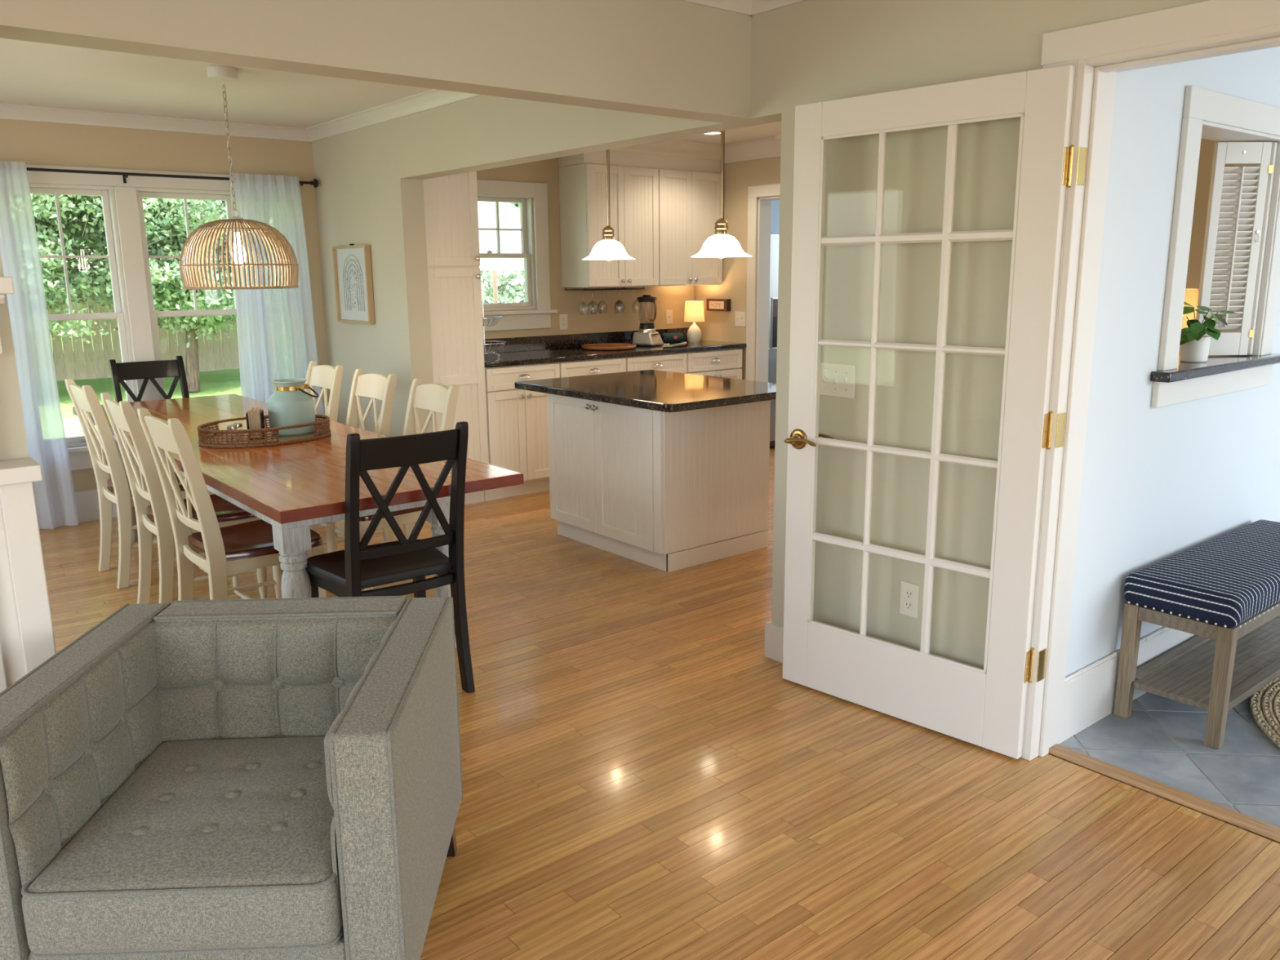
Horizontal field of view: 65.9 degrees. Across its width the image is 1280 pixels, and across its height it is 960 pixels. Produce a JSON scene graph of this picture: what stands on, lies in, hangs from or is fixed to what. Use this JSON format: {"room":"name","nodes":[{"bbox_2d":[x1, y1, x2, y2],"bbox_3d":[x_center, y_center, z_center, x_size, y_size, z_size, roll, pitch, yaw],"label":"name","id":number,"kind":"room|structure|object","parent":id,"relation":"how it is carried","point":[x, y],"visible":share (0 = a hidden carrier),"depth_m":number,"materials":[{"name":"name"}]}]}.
{"room":"living room","nodes":[
{"label":"living room","id":0,"kind":"room"},
{"bbox_2d":[0,118,329,492],"bbox_3d":[-3.725,-0.918,5.826,4.070,2.450,0.140,-10,15,-38],"label":"wall","id":1,"kind":"structure","parent":0,"point":[29,142],"depth_m":6.17,"materials":[{"name":"beige paint"}]},
{"bbox_2d":[29,186,137,447],"bbox_3d":[-3.465,-0.989,6.031,0.595,1.560,0.125,-10,15,-38],"label":"window","id":2,"kind":"structure","parent":1,"relation":"in","point":[121,314],"depth_m":6.09,"materials":[{"name":"paint"}]},
{"bbox_2d":[67,445,107,470],"bbox_3d":[-3.296,-0.170,6.257,2.620,0.140,0.140,-10,15,-38],"label":"trim","id":3,"kind":"structure","parent":1,"relation":"attached to","point":[79,456],"depth_m":6.09,"materials":[{"name":"paint"}]},
{"bbox_2d":[74,488,213,522],"bbox_3d":[-3.721,0.210,5.955,3.925,0.190,0.018,-10,15,-38],"label":"baseboard","id":4,"kind":"structure","parent":1,"relation":"attached to","point":[86,501],"depth_m":6.17,"materials":[{"name":"paint"}]},
{"bbox_2d":[0,102,311,142],"bbox_3d":[-3.725,-2.053,5.456,3.925,0.074,0.070,-10,15,-38],"label":"trim","id":5,"kind":"structure","parent":1,"relation":"attached to","point":[7,111],"depth_m":6.02,"materials":[{"name":"paint"}]},
{"bbox_2d":[26,164,299,401],"bbox_3d":[-3.289,-1.048,6.053,2.560,1.662,0.030,-10,15,-38],"label":"trim","id":6,"kind":"structure","parent":1,"relation":"attached to","point":[126,197],"depth_m":6.11,"materials":[{"name":"paint"}]},
{"bbox_2d":[26,167,318,187],"bbox_3d":[-3.200,-1.819,5.887,2.607,0.078,0.104,-10,15,-38],"label":"curtain rod","id":7,"kind":"object","parent":1,"relation":"attached to","point":[125,175],"visible":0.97,"depth_m":5.99,"materials":[{"name":"black metal"}]},
{"bbox_2d":[0,160,79,528],"bbox_3d":[-3.676,-0.727,5.658,0.580,2.121,0.071,-10,15,-38],"label":"sheer curtain","id":8,"kind":"object","parent":7,"relation":"hanging from","point":[55,495],"visible":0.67,"depth_m":5.77,"materials":[{"name":"white fabric"}]},
{"bbox_2d":[229,173,324,414],"bbox_3d":[-2.426,-0.949,6.655,0.590,2.121,0.071,-10,15,-38],"label":"sheer curtain","id":9,"kind":"object","parent":7,"relation":"hanging from","point":[276,332],"visible":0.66,"depth_m":6.58,"materials":[{"name":"white fabric"}]},
{"bbox_2d":[136,191,236,399],"bbox_3d":[-2.903,-1.089,6.478,0.615,1.560,0.125,-10,15,-38],"label":"window","id":10,"kind":"structure","parent":1,"relation":"in","point":[151,194],"depth_m":6.33,"materials":[{"name":"paint"}]},
{"bbox_2d":[0,0,751,649],"bbox_3d":[-1.702,-0.169,2.201,5.325,2.450,0.154,-10,15,-38],"label":"wall","id":11,"kind":"structure","parent":0,"point":[667,58],"depth_m":2.85,"materials":[{"name":"paint"}]},
{"bbox_2d":[678,0,752,16],"bbox_3d":[-1.645,-1.321,1.872,5.325,0.060,0.060,-10,15,-38],"label":"trim","id":12,"kind":"structure","parent":11,"relation":"attached to","point":[740,6],"depth_m":3.45,"materials":[{"name":"paint"}]},
{"bbox_2d":[0,37,781,144],"bbox_3d":[0.806,-1.620,2.744,10.520,0.120,10.330,-10,15,-38],"label":"ceiling","id":13,"kind":"structure","parent":0,"point":[33,73],"depth_m":5.20,"materials":[{"name":"paint"}]},
{"bbox_2d":[178,66,298,289],"bbox_3d":[-1.964,-1.442,4.761,0.547,1.014,0.547,-10,15,-38],"label":"pendant lamp","id":14,"kind":"object","parent":13,"relation":"hanging from","point":[191,260],"visible":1,"depth_m":4.69,"materials":[{"name":"wicker"}]},
{"bbox_2d":[228,216,243,232],"bbox_3d":[-1.962,-1.242,4.803,0.068,0.076,0.068,-10,15,-38],"label":"socket","id":15,"kind":"object","parent":14,"relation":"attached to","point":[233,217],"depth_m":4.78,"materials":[{"name":"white metal"}]},
{"bbox_2d":[582,149,635,260],"bbox_3d":[-0.176,-1.647,5.365,0.296,0.893,0.296,-10,15,-38],"label":"pendant","id":16,"kind":"object","parent":13,"relation":"hanging from","point":[608,249],"visible":0.91,"depth_m":5.38,"materials":[{"name":"beige glass"}]},
{"bbox_2d":[701,131,724,135],"bbox_3d":[0.507,-2.446,6.970,0.168,0.007,0.168,-10,15,-38],"label":"recessed light","id":17,"kind":"object","parent":13,"relation":"in","point":[716,132],"visible":0.66,"depth_m":6.99,"materials":[{"name":"paint"}]},
{"bbox_2d":[690,130,751,257],"bbox_3d":[0.389,-1.509,4.685,0.296,0.893,0.296,-10,15,-38],"label":"pendant","id":18,"kind":"object","parent":13,"relation":"hanging from","point":[720,245],"visible":0.92,"depth_m":4.70,"materials":[{"name":"beige glass"}]},
{"bbox_2d":[476,157,694,338],"bbox_3d":[-0.617,-1.296,7.480,2.890,2.450,0.140,-10,15,-38],"label":"wall","id":19,"kind":"structure","parent":0,"point":[580,321],"depth_m":7.50,"materials":[{"name":"beige paint"}]},
{"bbox_2d":[477,194,535,310],"bbox_3d":[-1.077,-1.617,7.038,0.690,0.800,0.120,-10,15,-38],"label":"window","id":20,"kind":"structure","parent":19,"relation":"in","point":[526,202],"depth_m":7.17,"materials":[{"name":"paint"}]},
{"bbox_2d":[476,179,557,331],"bbox_3d":[-1.028,-1.579,6.988,0.985,1.035,0.100,-10,15,-38],"label":"trim","id":21,"kind":"structure","parent":19,"relation":"attached to","point":[540,317],"depth_m":7.16,"materials":[{"name":"paint"}]},
{"bbox_2d":[559,314,567,329],"bbox_3d":[-0.576,-1.191,7.439,0.072,0.115,0.007,-10,15,-38],"label":"wall outlet","id":22,"kind":"object","parent":19,"relation":"attached to","point":[562,317],"visible":1,"depth_m":7.44,"materials":[{"name":"white plastic"}]},
{"bbox_2d":[483,327,689,352],"bbox_3d":[-0.459,-1.066,7.551,2.375,0.103,0.020,-10,15,-38],"label":"backsplash","id":23,"kind":"structure","parent":19,"relation":"attached to","point":[570,340],"depth_m":7.45,"materials":[{"name":"stone"}]},
{"bbox_2d":[559,163,658,287],"bbox_3d":[-0.213,-1.877,7.355,0.663,0.860,0.377,-10,15,-38],"label":"upper cabinet","id":24,"kind":"object","parent":19,"relation":"attached to","point":[633,211],"visible":0.99,"depth_m":7.21,"materials":[{"name":"paint"}]},
{"bbox_2d":[564,286,644,290],"bbox_3d":[-0.261,-1.437,7.406,0.570,0.021,0.245,-10,15,-38],"label":"glass rack","id":25,"kind":"object","parent":24,"relation":"attached to","point":[624,288],"visible":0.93,"depth_m":7.36,"materials":[{"name":"black metal"}]},
{"bbox_2d":[558,139,720,173],"bbox_3d":[0.027,-2.439,7.429,1.400,0.202,0.393,-10,15,-38],"label":"soffit","id":26,"kind":"structure","parent":19,"relation":"attached to","point":[670,154],"depth_m":7.36,"materials":[{"name":"paint"}]},
{"bbox_2d":[666,309,672,324],"bbox_3d":[0.241,-1.335,8.086,0.072,0.115,0.012,-10,15,-38],"label":"cable plate","id":27,"kind":"object","parent":19,"relation":"attached to","point":[668,312],"visible":1,"depth_m":8.09,"materials":[{"name":"white plastic"}]},
{"bbox_2d":[657,168,723,285],"bbox_3d":[0.303,-1.968,7.765,0.663,0.860,0.377,-10,15,-38],"label":"upper cabinet","id":28,"kind":"object","parent":19,"relation":"attached to","point":[690,202],"visible":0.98,"depth_m":7.62,"materials":[{"name":"paint"}]},
{"bbox_2d":[39,445,1279,959],"bbox_3d":[0.797,0.880,3.247,10.200,0.080,10.050,-10,15,-38],"label":"floor","id":29,"kind":"structure","parent":0,"point":[641,781],"depth_m":2.84,"materials":[{"name":"brown wood"}]},
{"bbox_2d":[0,276,56,693],"bbox_3d":[-2.184,0.420,1.729,2.034,1.500,0.130,-10,15,-38],"label":"mantel surround","id":30,"kind":"object","parent":29,"relation":"on","point":[27,640],"visible":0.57,"depth_m":2.28,"materials":[{"name":"paint"}]},
{"bbox_2d":[0,276,14,304],"bbox_3d":[-2.202,-0.287,1.594,2.034,0.060,0.094,-10,15,-38],"label":"mantel shelf","id":31,"kind":"object","parent":30,"relation":"attached to","point":[6,286],"depth_m":2.18,"materials":[{"name":"paint"}]},
{"bbox_2d":[64,378,211,589],"bbox_3d":[-2.514,-0.017,5.019,0.548,1.000,0.472,-10,15,-39],"label":"dining chair","id":32,"kind":"object","parent":29,"relation":"on","point":[101,443],"visible":0.65,"depth_m":4.82,"materials":[{"name":"beige paint"}]},
{"bbox_2d":[108,355,189,519],"bbox_3d":[-2.905,-0.232,6.052,0.470,1.000,0.545,-10,15,-38],"label":"dining chair","id":33,"kind":"object","parent":29,"relation":"on","point":[120,372],"visible":0.27,"depth_m":6.14,"materials":[{"name":"black wood"}]},
{"bbox_2d":[100,392,267,604],"bbox_3d":[-2.018,0.104,4.423,0.548,1.000,0.472,-10,15,-37],"label":"dining chair","id":34,"kind":"object","parent":29,"relation":"on","point":[145,485],"visible":0.7,"depth_m":4.30,"materials":[{"name":"beige paint"}]},
{"bbox_2d":[0,595,462,959],"bbox_3d":[-0.857,0.721,2.173,0.808,0.705,0.791,-1,12,-2],"label":"armchair","id":35,"kind":"object","parent":29,"relation":"on","point":[264,779],"visible":1,"depth_m":1.96,"materials":[{"name":"grey fabric"}]},
{"bbox_2d":[22,736,342,954],"bbox_3d":[-0.854,0.735,2.087,0.565,0.159,0.615,-1,12,-2],"label":"seat cushion","id":36,"kind":"object","parent":35,"relation":"on","point":[196,845],"depth_m":1.85,"materials":[{"name":"grey fabric"}]},
{"bbox_2d":[137,408,325,600],"bbox_3d":[-1.595,0.206,3.923,0.548,1.000,0.472,-11,16,-40],"label":"dining chair","id":37,"kind":"object","parent":29,"relation":"on","point":[246,546],"visible":0.73,"depth_m":3.79,"materials":[{"name":"beige paint"}]},
{"bbox_2d":[72,393,524,648],"bbox_3d":[-1.857,0.147,4.793,0.915,0.760,3.380,-10,15,-38],"label":"dining table","id":38,"kind":"object","parent":29,"relation":"on","point":[294,487],"visible":0.41,"depth_m":3.73,"materials":[{"name":"brown wood"}]},
{"bbox_2d":[196,413,331,448],"bbox_3d":[-1.717,-0.229,4.536,0.600,0.080,0.465,-10,15,-38],"label":"wicker tray","id":39,"kind":"object","parent":38,"relation":"on","point":[216,438],"visible":0.79,"depth_m":4.36,"materials":[{"name":"brown wicker"}]},
{"bbox_2d":[226,424,236,440],"bbox_3d":[-1.825,-0.212,4.424,0.048,0.071,0.048,-10,15,-38],"label":"shaker","id":40,"kind":"object","parent":39,"relation":"in","point":[231,427],"visible":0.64,"depth_m":4.41,"materials":[{"name":"white metal"}]},
{"bbox_2d":[245,409,265,439],"bbox_3d":[-1.749,-0.253,4.498,0.068,0.118,0.128,-4,12,-17],"label":"napkin holder","id":41,"kind":"object","parent":39,"relation":"in","point":[262,420],"visible":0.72,"depth_m":4.45,"materials":[{"name":"black metal"}]},
{"bbox_2d":[247,407,262,437],"bbox_3d":[-1.750,-0.263,4.496,0.049,0.125,0.110,-4,12,-17],"label":"paper napkins","id":42,"kind":"object","parent":41,"relation":"in","point":[254,414],"visible":0.71,"depth_m":4.44,"materials":[{"name":"beige paper"}]},
{"bbox_2d":[267,377,318,435],"bbox_3d":[-1.618,-0.341,4.596,0.213,0.248,0.206,-10,15,-38],"label":"glass jug","id":43,"kind":"object","parent":39,"relation":"in","point":[290,404],"visible":0.96,"depth_m":4.52,"materials":[{"name":"teal"}]},
{"bbox_2d":[304,360,344,537],"bbox_3d":[-1.982,-0.143,5.591,0.548,1.000,0.472,-10,15,-38],"label":"dining chair","id":44,"kind":"object","parent":29,"relation":"on","point":[325,376],"visible":0.24,"depth_m":5.62,"materials":[{"name":"beige paint"}]},
{"bbox_2d":[310,368,396,544],"bbox_3d":[-1.563,-0.040,5.088,0.548,1.000,0.472,-10,15,-39],"label":"dining chair","id":45,"kind":"object","parent":29,"relation":"on","point":[375,386],"visible":0.24,"depth_m":5.12,"materials":[{"name":"beige paint"}]},
{"bbox_2d":[305,421,475,693],"bbox_3d":[-0.908,0.276,3.564,0.470,1.000,0.545,-9,15,-36],"label":"dining chair","id":46,"kind":"object","parent":29,"relation":"on","point":[360,566],"visible":0.73,"depth_m":3.40,"materials":[{"name":"black wood"}]},
{"bbox_2d":[325,377,458,591],"bbox_3d":[-1.157,0.059,4.601,0.548,1.000,0.472,-9,15,-36],"label":"dining chair","id":47,"kind":"object","parent":29,"relation":"on","point":[433,397],"visible":0.32,"depth_m":4.64,"materials":[{"name":"beige paint"}]},
{"bbox_2d":[422,170,488,504],"bbox_3d":[-1.336,-1.058,6.409,0.385,2.440,0.647,-10,15,-38],"label":"pantry cabinet","id":48,"kind":"object","parent":29,"relation":"on","point":[451,202],"visible":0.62,"depth_m":6.17,"materials":[{"name":"paint"}]},
{"bbox_2d":[484,362,559,501],"bbox_3d":[-0.951,-0.369,6.869,0.580,0.895,0.644,-10,15,-38],"label":"base cabinet","id":49,"kind":"object","parent":29,"relation":"on","point":[517,438],"visible":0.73,"depth_m":6.62,"materials":[{"name":"paint"}]},
{"bbox_2d":[483,327,746,368],"bbox_3d":[-0.265,-1.001,7.321,2.375,0.138,0.633,-10,15,-38],"label":"countertop","id":50,"kind":"structure","parent":49,"relation":"on","point":[527,350],"depth_m":7.26,"materials":[{"name":"stone"}]},
{"bbox_2d":[481,297,506,356],"bbox_3d":[-1.057,-1.028,6.681,0.297,0.399,0.297,-10,15,-38],"label":"wire basket","id":51,"kind":"object","parent":50,"relation":"on","point":[483,316],"visible":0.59,"depth_m":6.68,"materials":[{"name":"silver metal"}]},
{"bbox_2d":[482,315,502,326],"bbox_3d":[-1.057,-1.070,6.672,0.251,0.062,0.251,-10,15,-38],"label":"bowl","id":52,"kind":"object","parent":51,"relation":"on","point":[483,317],"depth_m":6.66,"materials":[{"name":"silver metal"}]},
{"bbox_2d":[483,340,506,353],"bbox_3d":[-1.056,-0.899,6.709,0.297,0.072,0.297,-10,15,-38],"label":"bowl","id":53,"kind":"object","parent":51,"relation":"on","point":[485,352],"depth_m":6.71,"materials":[{"name":"silver metal"}]},
{"bbox_2d":[581,342,635,350],"bbox_3d":[-0.233,-0.999,7.412,0.410,0.026,0.410,-10,15,-38],"label":"wooden board","id":54,"kind":"object","parent":50,"relation":"on","point":[603,346],"visible":1,"depth_m":7.38,"materials":[{"name":"brown wood"}]},
{"bbox_2d":[632,294,662,346],"bbox_3d":[0.075,-1.241,7.654,0.200,0.384,0.216,7,14,32],"label":"blender","id":55,"kind":"object","parent":50,"relation":"on","point":[646,335],"visible":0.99,"depth_m":7.60,"materials":[{"name":"silver metal"}]},
{"bbox_2d":[639,322,654,328],"bbox_3d":[0.054,-1.193,7.651,0.120,0.042,0.120,7,14,32],"label":"jar","id":56,"kind":"object","parent":55,"relation":"on","point":[644,325],"depth_m":7.60,"materials":[{"name":"black plastic"}]},
{"bbox_2d":[660,333,683,343],"bbox_3d":[0.254,-1.127,7.857,0.174,0.082,0.083,-6,13,-25],"label":"speaker","id":57,"kind":"object","parent":50,"relation":"on","point":[667,338],"visible":0.91,"depth_m":7.83},
{"bbox_2d":[684,301,704,342],"bbox_3d":[0.438,-1.276,7.967,0.164,0.325,0.164,-10,15,-38],"label":"table lamp","id":58,"kind":"object","parent":50,"relation":"on","point":[694,310],"visible":1,"depth_m":7.90,"materials":[{"name":"fabric"}]},
{"bbox_2d":[558,357,626,377],"bbox_3d":[-0.500,-0.449,7.227,0.577,0.895,0.644,-10,15,-38],"label":"drawer","id":59,"kind":"object","parent":29,"relation":"on","point":[596,366],"visible":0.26,"depth_m":6.91,"materials":[{"name":"paint"}]},
{"bbox_2d":[625,352,686,373],"bbox_3d":[-0.048,-0.529,7.587,0.583,0.895,0.644,-10,15,-38],"label":"drawer","id":60,"kind":"object","parent":29,"relation":"on","point":[673,362],"visible":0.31,"depth_m":7.30,"materials":[{"name":"paint"}]},
{"bbox_2d":[546,393,770,572],"bbox_3d":[0.077,-0.077,5.510,0.797,0.868,1.007,-10,15,-38],"label":"kitchen island","id":61,"kind":"object","parent":29,"relation":"on","point":[666,491],"visible":0.8,"depth_m":5.18,"materials":[{"name":"paint"}]},
{"bbox_2d":[514,369,776,412],"bbox_3d":[0.101,-0.490,5.262,0.985,0.038,1.315,-10,15,-38],"label":"granite slab","id":62,"kind":"object","parent":61,"relation":"on","point":[663,391],"visible":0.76,"depth_m":5.06,"materials":[{"name":"black stone"}]},
{"bbox_2d":[685,348,742,379],"bbox_3d":[0.407,-0.610,7.949,0.586,0.895,0.644,-10,15,-38],"label":"base cabinet","id":63,"kind":"object","parent":29,"relation":"on","point":[726,363],"visible":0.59,"depth_m":7.66,"materials":[{"name":"paint"}]},
{"bbox_2d":[768,233,779,446],"bbox_3d":[1.189,-1.235,8.669,0.910,1.765,0.757,-10,15,-38],"label":"refrigerator","id":64,"kind":"object","parent":29,"relation":"on","point":[774,261],"visible":0.18,"depth_m":8.16,"materials":[{"name":"grey metal"}]},
{"bbox_2d":[1113,520,1279,749],"bbox_3d":[2.162,0.500,3.549,1.152,0.514,0.358,-10,15,-38],"label":"upholstered bench","id":65,"kind":"object","parent":29,"relation":"on","point":[1224,590],"visible":1,"depth_m":3.28,"materials":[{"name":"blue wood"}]},
{"bbox_2d":[1124,520,1279,627],"bbox_3d":[2.160,0.304,3.510,1.149,0.114,0.355,-10,15,-38],"label":"cushion","id":66,"kind":"object","parent":65,"relation":"on","point":[1232,579],"depth_m":3.23,"materials":[{"name":"blue fabric"}]},
{"bbox_2d":[1249,675,1279,747],"bbox_3d":[2.708,0.844,3.085,1.374,0.023,1.375,-2,12,-9],"label":"jute rug","id":67,"kind":"object","parent":29,"relation":"on","point":[1264,704],"visible":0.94,"depth_m":3.38,"materials":[{"name":"beige wicker"}]},
{"bbox_3d":[2.315,0.076,4.492,1.950,0.910,0.580,-10,15,-38],"label":"countertop","id":68,"kind":"structure","parent":29,"relation":"on","visible":0},
{"bbox_2d":[1181,288,1198,328],"bbox_3d":[2.335,-0.608,4.388,0.238,0.471,0.238,-10,15,-38],"label":"table lamp","id":69,"kind":"object","parent":68,"relation":"on","point":[1191,297],"visible":0.03,"depth_m":4.25,"materials":[{"name":"beige fabric"}]},
{"bbox_2d":[311,0,1208,668],"bbox_3d":[-0.162,-0.688,4.585,0.145,2.450,6.320,-10,15,-38],"label":"wall","id":70,"kind":"structure","parent":0,"point":[808,51],"depth_m":3.34,"materials":[{"name":"paint"}]},
{"bbox_2d":[332,244,374,324],"bbox_3d":[-1.871,-1.282,6.446,0.042,0.506,0.516,-10,15,-38],"label":"framed print","id":71,"kind":"object","parent":70,"relation":"attached to","point":[352,264],"visible":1,"depth_m":6.44,"materials":[{"name":"white paper"}]},
{"bbox_2d":[304,88,481,142],"bbox_3d":[-0.989,-2.014,5.153,0.070,0.074,4.000,-10,15,-38],"label":"trim","id":72,"kind":"structure","parent":70,"relation":"attached to","point":[433,98],"depth_m":5.72,"materials":[{"name":"paint"}]},
{"bbox_2d":[764,620,771,657],"bbox_3d":[0.562,0.620,3.952,0.163,0.140,0.018,-10,15,-38],"label":"baseboard","id":73,"kind":"structure","parent":70,"relation":"attached to","point":[766,654],"depth_m":3.90,"materials":[{"name":"paint"}]},
{"bbox_2d":[767,622,783,662],"bbox_3d":[0.825,0.708,3.525,0.018,0.140,0.990,-10,15,-38],"label":"baseboard","id":74,"kind":"structure","parent":70,"relation":"attached to","point":[775,632],"depth_m":3.86,"materials":[{"name":"paint"}]},
{"bbox_2d":[750,0,807,16],"bbox_3d":[2.239,-1.232,1.281,0.060,0.060,5.896,-10,15,-38],"label":"trim","id":75,"kind":"structure","parent":70,"relation":"attached to","point":[758,6],"depth_m":3.45,"materials":[{"name":"paint"}]},
{"bbox_2d":[819,362,855,398],"bbox_3d":[0.685,-0.349,3.466,0.016,0.115,0.165,-10,15,-38],"label":"light switch","id":76,"kind":"object","parent":70,"relation":"attached to","point":[836,380],"visible":0.93,"depth_m":3.46,"materials":[{"name":"white plastic"}]},
{"bbox_2d":[899,581,919,617],"bbox_3d":[0.914,0.406,3.354,0.007,0.115,0.072,-10,15,-38],"label":"wall outlet","id":77,"kind":"object","parent":70,"relation":"attached to","point":[909,593],"visible":1,"depth_m":3.35,"materials":[{"name":"white plastic"}]},
{"bbox_2d":[904,600,912,610],"bbox_3d":[0.913,0.426,3.357,0.003,0.033,0.033,-10,15,-38],"label":"receptacle","id":78,"kind":"object","parent":77,"relation":"attached to","point":[908,604],"depth_m":3.36,"materials":[{"name":"grey plastic"}]},
{"bbox_2d":[904,589,913,599],"bbox_3d":[0.912,0.387,3.349,0.003,0.033,0.033,-10,15,-38],"label":"receptacle","id":79,"kind":"object","parent":77,"relation":"attached to","point":[908,593],"depth_m":3.35,"materials":[{"name":"grey plastic"}]},
{"bbox_2d":[782,64,1075,759],"bbox_3d":[0.857,-0.188,3.168,0.916,2.020,0.160,11,17,44],"label":"door","id":80,"kind":"structure","parent":70,"relation":"in","point":[985,707],"depth_m":3.07,"materials":[{"name":"paint"}]},
{"bbox_2d":[1020,0,1279,760],"bbox_3d":[1.548,-0.074,2.577,0.181,2.050,0.920,-10,15,-38],"label":"trim","id":81,"kind":"structure","parent":70,"relation":"attached to","point":[1096,77],"depth_m":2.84,"materials":[{"name":"paint"}]},
{"bbox_2d":[1048,743,1279,842],"bbox_3d":[1.594,0.921,2.806,0.073,0.008,0.900,-10,15,-38],"label":"trim","id":82,"kind":"structure","parent":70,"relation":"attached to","point":[1270,831],"depth_m":2.86,"materials":[{"name":"brown wood"}]},
{"bbox_2d":[770,200,779,233],"bbox_3d":[1.115,-1.663,9.137,1.940,2.450,0.100,-10,15,-38],"label":"wall","id":83,"kind":"structure","parent":0,"point":[775,215],"depth_m":9.02,"materials":[{"name":"paint"}]},
{"bbox_2d":[694,137,1234,380],"bbox_3d":[1.959,-1.119,6.529,0.120,2.450,4.615,-10,15,-38],"label":"wall","id":84,"kind":"structure","parent":0,"point":[717,326],"depth_m":7.71,"materials":[{"name":"beige paint"}]},
{"bbox_2d":[706,298,730,311],"bbox_3d":[0.634,-1.416,7.990,0.048,0.096,0.240,-10,15,-38],"label":"box sign","id":85,"kind":"object","parent":84,"relation":"attached to","point":[712,304],"visible":1,"depth_m":7.96,"materials":[{"name":"brown wood"}]},
{"bbox_2d":[734,311,745,326],"bbox_3d":[0.793,-1.279,7.847,0.016,0.115,0.115,-10,15,-38],"label":"light switch","id":86,"kind":"object","parent":84,"relation":"attached to","point":[740,320],"visible":1,"depth_m":7.85,"materials":[{"name":"white plastic"}]},
{"bbox_2d":[720,136,781,163],"bbox_3d":[1.966,-2.214,6.105,0.090,0.130,4.270,-10,15,-38],"label":"trim","id":87,"kind":"structure","parent":84,"relation":"attached to","point":[769,147],"depth_m":7.45,"materials":[{"name":"paint"}]},
{"bbox_2d":[745,183,780,382],"bbox_3d":[1.230,-1.137,7.432,0.150,2.125,1.063,-10,15,-38],"label":"trim","id":88,"kind":"structure","parent":84,"relation":"attached to","point":[760,229],"depth_m":7.68,"materials":[{"name":"paint"}]},
{"bbox_2d":[1065,46,1279,677],"bbox_3d":[2.581,-0.584,3.979,3.330,2.450,0.070,-10,15,-38],"label":"wall","id":89,"kind":"structure","parent":0,"point":[1158,484],"depth_m":3.20,"materials":[{"name":"paint"}]},
{"bbox_2d":[1059,626,1197,743],"bbox_3d":[2.580,0.520,4.145,3.190,0.220,0.018,-10,15,-38],"label":"baseboard","id":90,"kind":"structure","parent":89,"relation":"attached to","point":[1089,692],"depth_m":3.31,"materials":[{"name":"paint"}]},
{"bbox_2d":[1150,353,1279,382],"bbox_3d":[2.017,-0.418,3.586,1.025,0.033,0.255,-10,15,-38],"label":"counter ledge","id":91,"kind":"object","parent":89,"relation":"on","point":[1220,364],"visible":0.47,"depth_m":3.44,"materials":[{"name":"stone"}]},
{"bbox_2d":[1179,302,1239,362],"bbox_3d":[1.984,-0.533,3.532,0.240,0.215,0.253,3,12,17],"label":"potted plant","id":92,"kind":"object","parent":91,"relation":"on","point":[1194,346],"visible":0.88,"depth_m":3.48,"materials":[{"name":"green plant"}]},
{"bbox_2d":[1151,85,1279,408],"bbox_3d":[2.018,-0.805,3.498,0.980,1.000,0.160,-10,15,-38],"label":"trim","id":93,"kind":"structure","parent":89,"relation":"attached to","point":[1207,114],"depth_m":3.27,"materials":[{"name":"paint"}]},
{"bbox_2d":[1195,142,1273,355],"bbox_3d":[2.189,-0.844,3.645,0.212,0.766,0.032,-1,12,-2],"label":"louvered shutter","id":94,"kind":"object","parent":89,"relation":"attached to","point":[1248,186],"visible":0.89,"depth_m":3.63,"materials":[{"name":"paint"}]},
{"bbox_2d":[1217,142,1277,355],"bbox_3d":[2.270,-0.859,3.710,0.020,0.766,0.130,-10,15,-38],"label":"shutter panel","id":95,"kind":"object","parent":89,"relation":"attached to","point":[1273,150],"visible":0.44,"depth_m":3.68,"materials":[{"name":"paint"}]},
{"label":"outside","id":96,"kind":"structure","parent":0,"visible":0},
{"bbox_2d":[50,328,241,437],"bbox_3d":[-9.521,-2.033,17.987,36.000,0.060,26.000,-10,15,-38],"label":"lawn","id":97,"kind":"structure","parent":96,"point":[224,381],"depth_m":14.91,"materials":[{"name":"green plant"}]},
{"bbox_2d":[30,193,115,343],"bbox_3d":[-8.988,-4.326,11.531,7.315,7.149,6.516,5,13,24],"label":"tree","id":98,"kind":"object","parent":97,"relation":"on","point":[49,262],"visible":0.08,"depth_m":12.77,"materials":[{"name":"green plant"}]},
{"bbox_2d":[31,194,237,391],"bbox_3d":[-5.968,-4.776,14.196,6.566,6.888,6.879,-3,12,-11],"label":"tree","id":99,"kind":"object","parent":97,"relation":"on","point":[164,218],"visible":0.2,"depth_m":13.19,"materials":[{"name":"green plant"}]},
{"bbox_2d":[45,265,239,380],"bbox_3d":[-7.470,-2.851,17.342,12.608,1.846,0.067,-10,15,-38],"label":"fence","id":100,"kind":"object","parent":97,"relation":"on","point":[213,349],"visible":0.06,"depth_m":16.32,"materials":[{"name":"brown wood"}]},
{"bbox_2d":[477,201,524,303],"bbox_3d":[-1.476,-1.704,10.145,1.644,2.460,1.644,-4,12,-16],"label":"patio umbrella","id":101,"kind":"object","parent":97,"relation":"on","point":[508,214],"visible":0.2,"depth_m":9.43,"materials":[{"name":"white fabric"}]},
{"bbox_2d":[480,270,524,303],"bbox_3d":[-1.188,-2.220,14.289,8.127,1.873,3.028,-10,15,-38],"label":"hedge","id":102,"kind":"object","parent":97,"relation":"on","point":[510,283],"visible":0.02,"depth_m":13.05,"materials":[{"name":"green plant"}]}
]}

